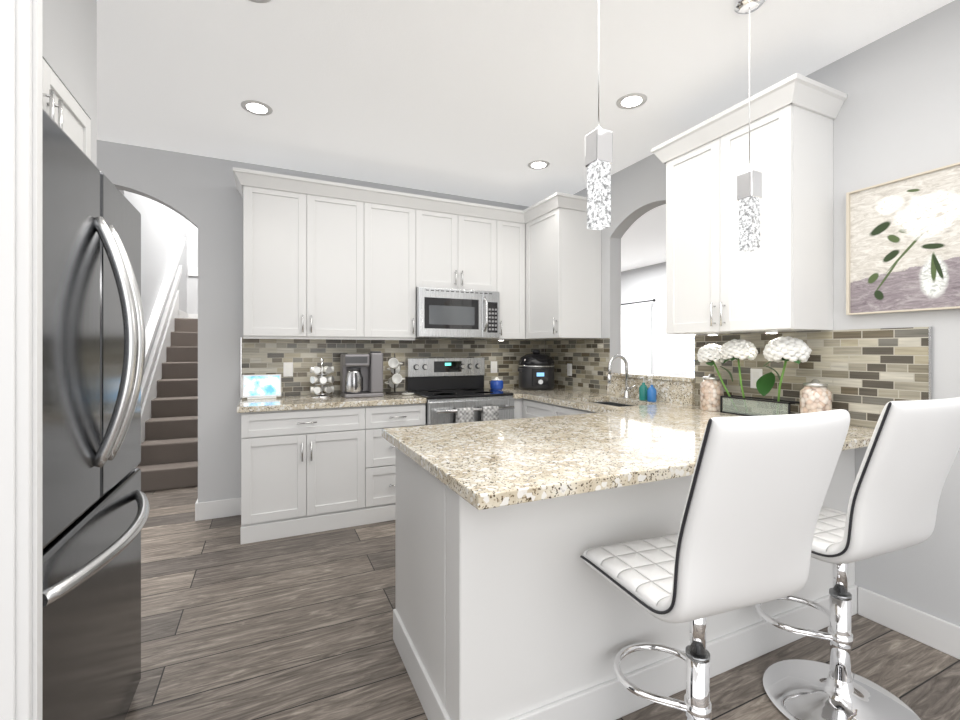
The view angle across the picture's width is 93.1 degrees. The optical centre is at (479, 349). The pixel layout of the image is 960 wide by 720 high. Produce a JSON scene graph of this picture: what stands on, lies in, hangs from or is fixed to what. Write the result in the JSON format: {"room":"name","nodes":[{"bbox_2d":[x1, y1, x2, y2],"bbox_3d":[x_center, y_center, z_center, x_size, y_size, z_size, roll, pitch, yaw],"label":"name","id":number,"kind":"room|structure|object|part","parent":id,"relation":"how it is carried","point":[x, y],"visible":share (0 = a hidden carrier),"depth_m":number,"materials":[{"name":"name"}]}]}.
{"room":"kitchen","nodes":[
{"label":"kitchen","id":0,"kind":"room"},
{"bbox_2d":[42,0,96,165],"bbox_3d":[-1.635,-0.092,1.099,0.825,2.760,1.105,0,0,-25],"label":"wall","id":1,"kind":"structure","parent":0,"point":[69,42],"depth_m":1.58,"materials":[{"name":"grey paint"}]},
{"bbox_2d":[0,0,41,719],"bbox_3d":[-1.262,-0.092,0.664,0.934,2.760,0.046,0,0,-25],"label":"trim","id":2,"kind":"structure","parent":1,"relation":"attached to","point":[20,359],"depth_m":0.84,"materials":[{"name":"white wood"}]},
{"bbox_2d":[42,58,90,159],"bbox_3d":[-1.498,-0.709,1.143,0.611,0.323,1.013,0,0,-25],"label":"upper cabinet","id":3,"kind":"object","parent":1,"relation":"attached to","point":[63,110],"visible":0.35,"depth_m":1.51,"materials":[{"name":"white wood"}]},
{"bbox_2d":[118,189,185,406],"bbox_3d":[-4.245,-1.312,6.263,0.120,5.200,5.100,0,0,-25],"label":"wall","id":4,"kind":"structure","parent":0,"point":[164,228],"depth_m":5.14,"materials":[{"name":"grey paint"}]},
{"bbox_2d":[135,237,192,467],"bbox_3d":[-3.804,-0.146,5.557,0.078,2.900,3.348,0,0,-25],"label":"trim","id":5,"kind":"structure","parent":4,"relation":"attached to","point":[174,311],"depth_m":5.19,"materials":[{"name":"white wood"}]},
{"bbox_2d":[186,219,197,313],"bbox_3d":[-4.101,-1.312,7.340,1.050,5.200,0.150,0,0,-25],"label":"wall","id":6,"kind":"structure","parent":0,"point":[191,231],"depth_m":7.09,"materials":[{"name":"grey paint"}]},
{"bbox_2d":[193,267,197,318],"bbox_3d":[-4.051,-0.857,7.277,1.023,0.870,0.023,0,0,-25],"label":"trim","id":7,"kind":"structure","parent":6,"relation":"attached to","point":[195,269],"depth_m":7.09,"materials":[{"name":"white wood"}]},
{"bbox_2d":[97,140,527,502],"bbox_3d":[-2.467,-1.312,3.351,7.120,5.200,0.120,0,0,-25],"label":"wall","id":8,"kind":"structure","parent":0,"point":[202,194],"depth_m":3.49,"materials":[{"name":"grey paint"}]},
{"bbox_2d":[195,497,240,520],"bbox_3d":[-1.995,1.220,3.496,0.332,0.135,0.016,0,0,-25],"label":"baseboard","id":9,"kind":"structure","parent":8,"relation":"attached to","point":[207,510],"depth_m":3.48,"materials":[{"name":"white wood"}]},
{"bbox_2d":[241,179,372,338],"bbox_3d":[-1.356,-0.652,3.608,0.912,1.101,0.349,0,0,-25],"label":"upper cabinet","id":10,"kind":"object","parent":8,"relation":"attached to","point":[322,259],"depth_m":3.43,"materials":[{"name":"white wood"}]},
{"bbox_2d":[241,337,544,397],"bbox_3d":[-0.596,0.136,4.147,2.811,0.473,0.016,0,0,-25],"label":"backsplash","id":11,"kind":"structure","parent":8,"relation":"attached to","point":[292,359],"depth_m":3.93,"materials":[{"name":"tile"}]},
{"bbox_2d":[373,199,424,338],"bbox_3d":[-0.803,-0.652,3.866,0.543,1.101,0.349,0,0,-25],"label":"upper cabinet","id":12,"kind":"object","parent":8,"relation":"attached to","point":[398,228],"depth_m":3.74,"materials":[{"name":"white wood"}]},
{"bbox_2d":[425,207,488,290],"bbox_3d":[-0.265,-0.865,4.117,0.760,0.676,0.349,0,0,-25],"label":"upper cabinet","id":13,"kind":"object","parent":8,"relation":"attached to","point":[456,242],"depth_m":3.95,"materials":[{"name":"white wood"}]},
{"bbox_2d":[415,287,498,338],"bbox_3d":[-0.239,-0.314,4.061,0.754,0.419,0.468,0,0,-25],"label":"microwave","id":14,"kind":"object","parent":13,"relation":"attached to","point":[443,313],"visible":1,"depth_m":3.88,"materials":[{"name":"silver metal"}]},
{"bbox_2d":[481,211,520,340],"bbox_3d":[0.211,-0.652,4.305,0.378,1.101,0.411,0,0,-25],"label":"upper cabinet","id":15,"kind":"object","parent":8,"relation":"attached to","point":[504,230],"depth_m":4.17,"materials":[{"name":"white wood"}]},
{"bbox_2d":[97,0,953,271],"bbox_3d":[-0.626,-1.522,4.585,11.500,0.100,11.200,0,0,-25],"label":"ceiling","id":16,"kind":"structure","parent":0,"point":[490,100],"depth_m":2.45,"materials":[{"name":"white paint"}]},
{"bbox_2d":[241,100,272,115],"bbox_3d":[-1.356,-1.470,2.766,0.175,0.004,0.175,0,0,20],"label":"recessed light","id":17,"kind":"object","parent":16,"relation":"in","point":[262,109],"depth_m":2.76,"materials":[{"name":"white"}]},
{"bbox_2d":[248,0,270,2],"bbox_3d":[-0.925,-1.470,1.842,0.175,0.004,0.175,0,0,20],"label":"recessed light","id":18,"kind":"object","parent":16,"relation":"in","point":[256,1],"depth_m":1.92,"materials":[{"name":"white"}]},
{"bbox_2d":[528,160,549,168],"bbox_3d":[0.466,-1.470,3.616,0.175,0.004,0.175,0,0,20],"label":"recessed light","id":19,"kind":"object","parent":16,"relation":"in","point":[538,164],"depth_m":3.60,"materials":[{"name":"white"}]},
{"bbox_2d":[585,0,612,229],"bbox_3d":[0.410,-0.947,1.570,0.120,1.049,0.120,0,0,-25],"label":"pendant light","id":20,"kind":"object","parent":16,"relation":"hanging from","point":[598,151],"visible":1,"depth_m":1.55,"materials":[{"name":"clear glass"}]},
{"bbox_2d":[616,93,646,108],"bbox_3d":[0.897,-1.470,2.691,0.175,0.004,0.175,0,0,20],"label":"recessed light","id":21,"kind":"object","parent":16,"relation":"in","point":[629,101],"depth_m":2.68,"materials":[{"name":"white"}]},
{"bbox_2d":[733,0,765,251],"bbox_3d":[1.142,-0.947,1.928,0.120,1.049,0.120,0,0,-25],"label":"pendant light","id":22,"kind":"object","parent":16,"relation":"hanging from","point":[749,189],"visible":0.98,"depth_m":1.91,"materials":[{"name":"clear glass"}]},
{"bbox_2d":[125,486,959,719],"bbox_3d":[0.177,1.313,2.863,11.500,0.050,15.000,0,0,-25],"label":"floor","id":23,"kind":"structure","parent":0,"point":[299,627],"depth_m":2.00,"materials":[{"name":"brown wood"}]},
{"bbox_2d":[42,108,149,719],"bbox_3d":[-1.377,0.376,1.161,0.844,1.825,0.912,0,0,-25],"label":"fridge","id":24,"kind":"object","parent":23,"relation":"on","point":[95,507],"visible":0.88,"depth_m":1.20,"materials":[{"name":"grey metal"}]},
{"bbox_2d":[136,318,197,491],"bbox_3d":[-3.371,0.432,5.785,1.050,1.711,3.295,0,0,-25],"label":"stairs","id":25,"kind":"structure","parent":23,"relation":"on","point":[169,452],"depth_m":4.72,"materials":[{"name":"brown carpet"}]},
{"bbox_2d":[240,406,367,544],"bbox_3d":[-1.343,0.851,3.460,0.810,0.874,0.629,0,0,-25],"label":"base cabinet","id":26,"kind":"object","parent":23,"relation":"on","point":[305,471],"depth_m":3.17,"materials":[{"name":"white wood"}]},
{"bbox_2d":[237,391,425,412],"bbox_3d":[-1.137,0.393,3.541,1.301,0.040,0.635,0,0,-25],"label":"countertop","id":27,"kind":"structure","parent":26,"relation":"on","point":[302,402],"depth_m":3.31,"materials":[{"name":"stone"}]},
{"bbox_2d":[242,374,280,399],"bbox_3d":[-1.674,0.281,3.495,0.270,0.184,0.090,0,0,-25],"label":"smart display","id":28,"kind":"object","parent":27,"relation":"on","point":[265,386],"visible":1,"depth_m":3.48,"materials":[{"name":"white plastic"}]},
{"bbox_2d":[310,359,333,397],"bbox_3d":[-1.252,0.221,3.609,0.179,0.304,0.179,0,0,-25],"label":"pod carousel","id":29,"kind":"object","parent":27,"relation":"on","point":[322,380],"visible":1,"depth_m":3.56,"materials":[{"name":"silver metal"}]},
{"bbox_2d":[340,351,383,397],"bbox_3d":[-0.953,0.192,3.675,0.300,0.362,0.313,0,0,-25],"label":"coffee maker","id":30,"kind":"object","parent":27,"relation":"on","point":[361,375],"visible":1,"depth_m":3.61,"materials":[{"name":"grey"}]},
{"bbox_2d":[384,353,404,394],"bbox_3d":[-0.726,0.200,3.876,0.150,0.345,0.265,0,0,-21],"label":"mug tree","id":31,"kind":"object","parent":27,"relation":"on","point":[395,379],"visible":1,"depth_m":3.83,"materials":[{"name":"white ceramic"}]},
{"bbox_2d":[368,403,425,523],"bbox_3d":[-0.791,0.851,3.717,0.526,0.874,0.629,0,0,-25],"label":"base cabinet","id":32,"kind":"object","parent":23,"relation":"on","point":[404,415],"depth_m":3.41,"materials":[{"name":"white wood"}]},
{"bbox_2d":[405,358,513,424],"bbox_3d":[-0.178,0.680,3.931,0.754,1.215,0.741,0,0,-25],"label":"range","id":33,"kind":"object","parent":23,"relation":"on","point":[432,379],"visible":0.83,"depth_m":4.04,"materials":[{"name":"silver metal"}]},
{"bbox_2d":[456,407,473,422],"bbox_3d":[-0.120,0.595,3.563,0.135,0.287,0.044,0,0,-25],"label":"towel","id":34,"kind":"object","parent":33,"relation":"hanging from","point":[466,414],"depth_m":3.55,"materials":[{"name":"grey fabric"}]},
{"bbox_2d":[481,406,498,420],"bbox_3d":[0.080,0.595,3.656,0.135,0.287,0.044,0,0,-25],"label":"towel","id":35,"kind":"object","parent":33,"relation":"hanging from","point":[488,413],"depth_m":3.64,"materials":[{"name":"grey fabric"}]},
{"bbox_2d":[392,445,611,719],"bbox_3d":[0.023,0.851,1.815,0.544,0.874,0.771,0,0,-25],"label":"base cabinet","id":36,"kind":"object","parent":23,"relation":"on","point":[523,611],"depth_m":1.49,"materials":[{"name":"white wood"}]},
{"bbox_2d":[382,407,706,509],"bbox_3d":[0.423,0.393,1.974,1.455,0.040,1.100,0,0,-25],"label":"countertop","id":37,"kind":"structure","parent":36,"relation":"on","point":[615,441],"depth_m":1.66,"materials":[{"name":"stone"}]},
{"bbox_2d":[514,398,519,418],"bbox_3d":[0.535,0.851,4.304,0.629,0.874,0.687,0,0,-25],"label":"base cabinet","id":38,"kind":"object","parent":23,"relation":"on","point":[516,401],"depth_m":3.91,"materials":[{"name":"white wood"}]},
{"bbox_2d":[487,388,516,398],"bbox_3d":[0.176,0.393,4.153,0.061,0.040,0.635,0,0,-25],"label":"countertop","id":39,"kind":"structure","parent":38,"relation":"on","point":[515,392],"depth_m":3.99,"materials":[{"name":"stone"}]},
{"bbox_2d":[490,377,502,389],"bbox_3d":[0.157,0.314,4.266,0.124,0.118,0.124,0,0,-25],"label":"canister","id":40,"kind":"object","parent":39,"relation":"on","point":[496,383],"visible":0.98,"depth_m":4.22,"materials":[{"name":"blue ceramic"}]},
{"bbox_2d":[520,398,575,417],"bbox_3d":[0.858,0.851,3.610,0.629,0.874,0.957,0,0,-25],"label":"base cabinet","id":41,"kind":"object","parent":23,"relation":"on","point":[528,408],"depth_m":3.67,"materials":[{"name":"white wood"}]},
{"bbox_2d":[501,387,874,450],"bbox_3d":[0.997,0.490,3.260,0.673,0.234,2.947,0,0,-25],"label":"countertop","id":42,"kind":"structure","parent":41,"relation":"on","point":[857,437],"depth_m":3.11,"materials":[{"name":"stone"}]},
{"bbox_2d":[518,350,554,389],"bbox_3d":[0.543,0.184,4.348,0.370,0.376,0.366,0,0,-25],"label":"pressure cooker","id":43,"kind":"object","parent":42,"relation":"on","point":[536,369],"visible":1,"depth_m":4.21,"materials":[{"name":"grey"}]},
{"bbox_2d":[607,355,635,397],"bbox_3d":[1.084,0.204,3.484,0.216,0.337,0.116,0,0,-25],"label":"faucet","id":44,"kind":"object","parent":42,"relation":"on","point":[627,388],"visible":1,"depth_m":3.52,"materials":[{"name":"silver metal"}]},
{"bbox_2d":[639,377,645,400],"bbox_3d":[1.215,0.285,3.380,0.063,0.175,0.063,0,0,20],"label":"soap bottle","id":45,"kind":"object","parent":42,"relation":"on","point":[642,389],"depth_m":3.36,"materials":[{"name":"teal plastic"}]},
{"bbox_2d":[646,379,656,401],"bbox_3d":[1.244,0.290,3.295,0.063,0.165,0.063,0,0,20],"label":"soap bottle","id":46,"kind":"object","parent":42,"relation":"on","point":[646,393],"depth_m":3.27,"materials":[{"name":"blue plastic"}]},
{"bbox_2d":[700,373,723,410],"bbox_3d":[1.437,0.259,2.822,0.131,0.227,0.131,0,0,20],"label":"shell jar","id":47,"kind":"object","parent":42,"relation":"on","point":[711,387],"depth_m":2.77,"materials":[{"name":"white"}]},
{"bbox_2d":[697,336,811,415],"bbox_3d":[1.509,0.150,2.560,0.217,0.444,0.622,0,0,-25],"label":"flower arrangement","id":48,"kind":"object","parent":42,"relation":"on","point":[786,349],"visible":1,"depth_m":2.52,"materials":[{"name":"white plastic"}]},
{"bbox_2d":[800,379,831,413],"bbox_3d":[1.686,0.259,2.287,0.131,0.227,0.131,0,0,20],"label":"shell jar","id":49,"kind":"object","parent":42,"relation":"on","point":[815,395],"depth_m":2.24,"materials":[{"name":"white"}]},
{"bbox_2d":[576,409,596,413],"bbox_3d":[1.105,0.851,3.025,0.677,0.874,0.547,0,0,-25],"label":"base cabinet","id":50,"kind":"object","parent":23,"relation":"on","point":[578,411],"depth_m":3.18,"materials":[{"name":"white wood"}]},
{"bbox_2d":[612,475,711,719],"bbox_3d":[0.442,0.851,2.011,0.619,0.874,0.771,0,0,-25],"label":"base cabinet","id":51,"kind":"object","parent":23,"relation":"on","point":[656,508],"depth_m":1.66,"materials":[{"name":"white wood"}]},
{"bbox_2d":[580,409,849,719],"bbox_3d":[0.634,0.719,1.314,0.480,1.139,0.600,0,0,-20],"label":"stool","id":52,"kind":"object","parent":23,"relation":"on","point":[757,492],"visible":1,"depth_m":1.09,"materials":[{"name":"white leather"}]},
{"bbox_3d":[0.639,0.427,1.300,0.456,0.561,0.585,0,0,-20],"label":"seat","id":53,"kind":"part","parent":52,"relation":"part of","materials":[{"name":"leather"}]},
{"bbox_2d":[712,600,783,676],"bbox_3d":[0.864,0.851,2.229,0.568,0.874,0.810,0,0,-25],"label":"base cabinet","id":54,"kind":"object","parent":23,"relation":"on","point":[739,636],"depth_m":1.88,"materials":[{"name":"white wood"}]},
{"bbox_2d":[754,397,959,719],"bbox_3d":[1.305,0.719,1.638,0.480,1.139,0.600,0,0,-22],"label":"stool","id":55,"kind":"object","parent":23,"relation":"on","point":[909,458],"visible":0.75,"depth_m":1.47,"materials":[{"name":"white leather"}]},
{"bbox_3d":[1.310,0.427,1.624,0.456,0.561,0.585,0,0,-22],"label":"seat","id":56,"kind":"part","parent":55,"relation":"part of","materials":[{"name":"leather"}]},
{"bbox_2d":[621,262,686,375],"bbox_3d":[4.445,-0.092,4.853,0.120,2.760,15.000,0,0,-25],"label":"wall","id":57,"kind":"structure","parent":0,"point":[668,351],"depth_m":7.74,"materials":[{"name":"grey paint"}]},
{"bbox_2d":[621,299,655,304],"bbox_3d":[2.555,-0.842,8.628,0.114,0.050,2.050,0,0,-25],"label":"curtain rod","id":58,"kind":"object","parent":57,"relation":"attached to","point":[653,300],"visible":0.52,"depth_m":7.98,"materials":[{"name":"silver metal"}]},
{"bbox_2d":[621,303,650,372],"bbox_3d":[2.544,0.063,8.623,0.063,1.750,1.802,0,0,-25],"label":"curtain","id":59,"kind":"object","parent":58,"relation":"hanging from","point":[636,336],"visible":0.27,"depth_m":8.12,"materials":[{"name":"white fabric"}]},
{"bbox_2d":[687,334,695,375],"bbox_3d":[3.349,-0.137,7.023,0.026,1.250,0.360,0,0,-25],"label":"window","id":60,"kind":"structure","parent":57,"relation":"in","point":[690,354],"depth_m":7.12,"materials":[{"name":"white"}]},
{"bbox_2d":[565,0,959,625],"bbox_3d":[2.606,-0.092,0.752,0.120,2.760,9.120,0,0,-25],"label":"wall","id":61,"kind":"structure","parent":0,"point":[898,116],"depth_m":2.09,"materials":[{"name":"grey paint"}]},
{"bbox_2d":[521,203,600,339],"bbox_3d":[0.706,-0.652,4.091,0.498,1.101,0.559,0,0,-25],"label":"upper cabinet","id":62,"kind":"object","parent":61,"relation":"attached to","point":[561,257],"depth_m":3.89,"materials":[{"name":"white wood"}]},
{"bbox_2d":[545,338,609,393],"bbox_3d":[0.884,0.136,4.281,0.016,0.473,0.972,0,0,-25],"label":"backsplash","id":63,"kind":"structure","parent":61,"relation":"attached to","point":[580,364],"depth_m":4.18,"materials":[{"name":"tile"}]},
{"bbox_2d":[606,372,694,404],"bbox_3d":[1.330,0.280,3.483,0.205,0.184,0.850,0,0,-25],"label":"sill","id":64,"kind":"structure","parent":61,"relation":"attached to","point":[679,389],"depth_m":3.31,"materials":[{"name":"beige stone"}]},
{"bbox_2d":[651,73,846,335],"bbox_3d":[1.458,-0.683,2.581,0.411,1.188,0.879,0,0,-25],"label":"upper cabinet","id":65,"kind":"object","parent":61,"relation":"attached to","point":[719,282],"visible":1,"depth_m":2.32,"materials":[{"name":"white wood"}]},
{"bbox_2d":[695,327,931,427],"bbox_3d":[1.704,0.136,2.522,0.016,0.473,1.208,0,0,-25],"label":"backsplash","id":66,"kind":"structure","parent":61,"relation":"attached to","point":[866,375],"depth_m":2.26,"materials":[{"name":"tile"}]},
{"bbox_2d":[846,162,959,314],"bbox_3d":[2.018,-0.472,1.818,0.038,0.600,0.944,0,0,-25],"label":"picture frame","id":67,"kind":"object","parent":61,"relation":"attached to","point":[903,244],"visible":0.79,"depth_m":2.04,"materials":[{"name":"fabric"}]},
{"bbox_2d":[858,586,959,659],"bbox_3d":[3.159,1.220,-0.594,0.015,0.135,6.212,0,0,-25],"label":"baseboard","id":68,"kind":"structure","parent":61,"relation":"attached to","point":[939,634],"depth_m":2.03,"materials":[{"name":"white wood"}]}
]}

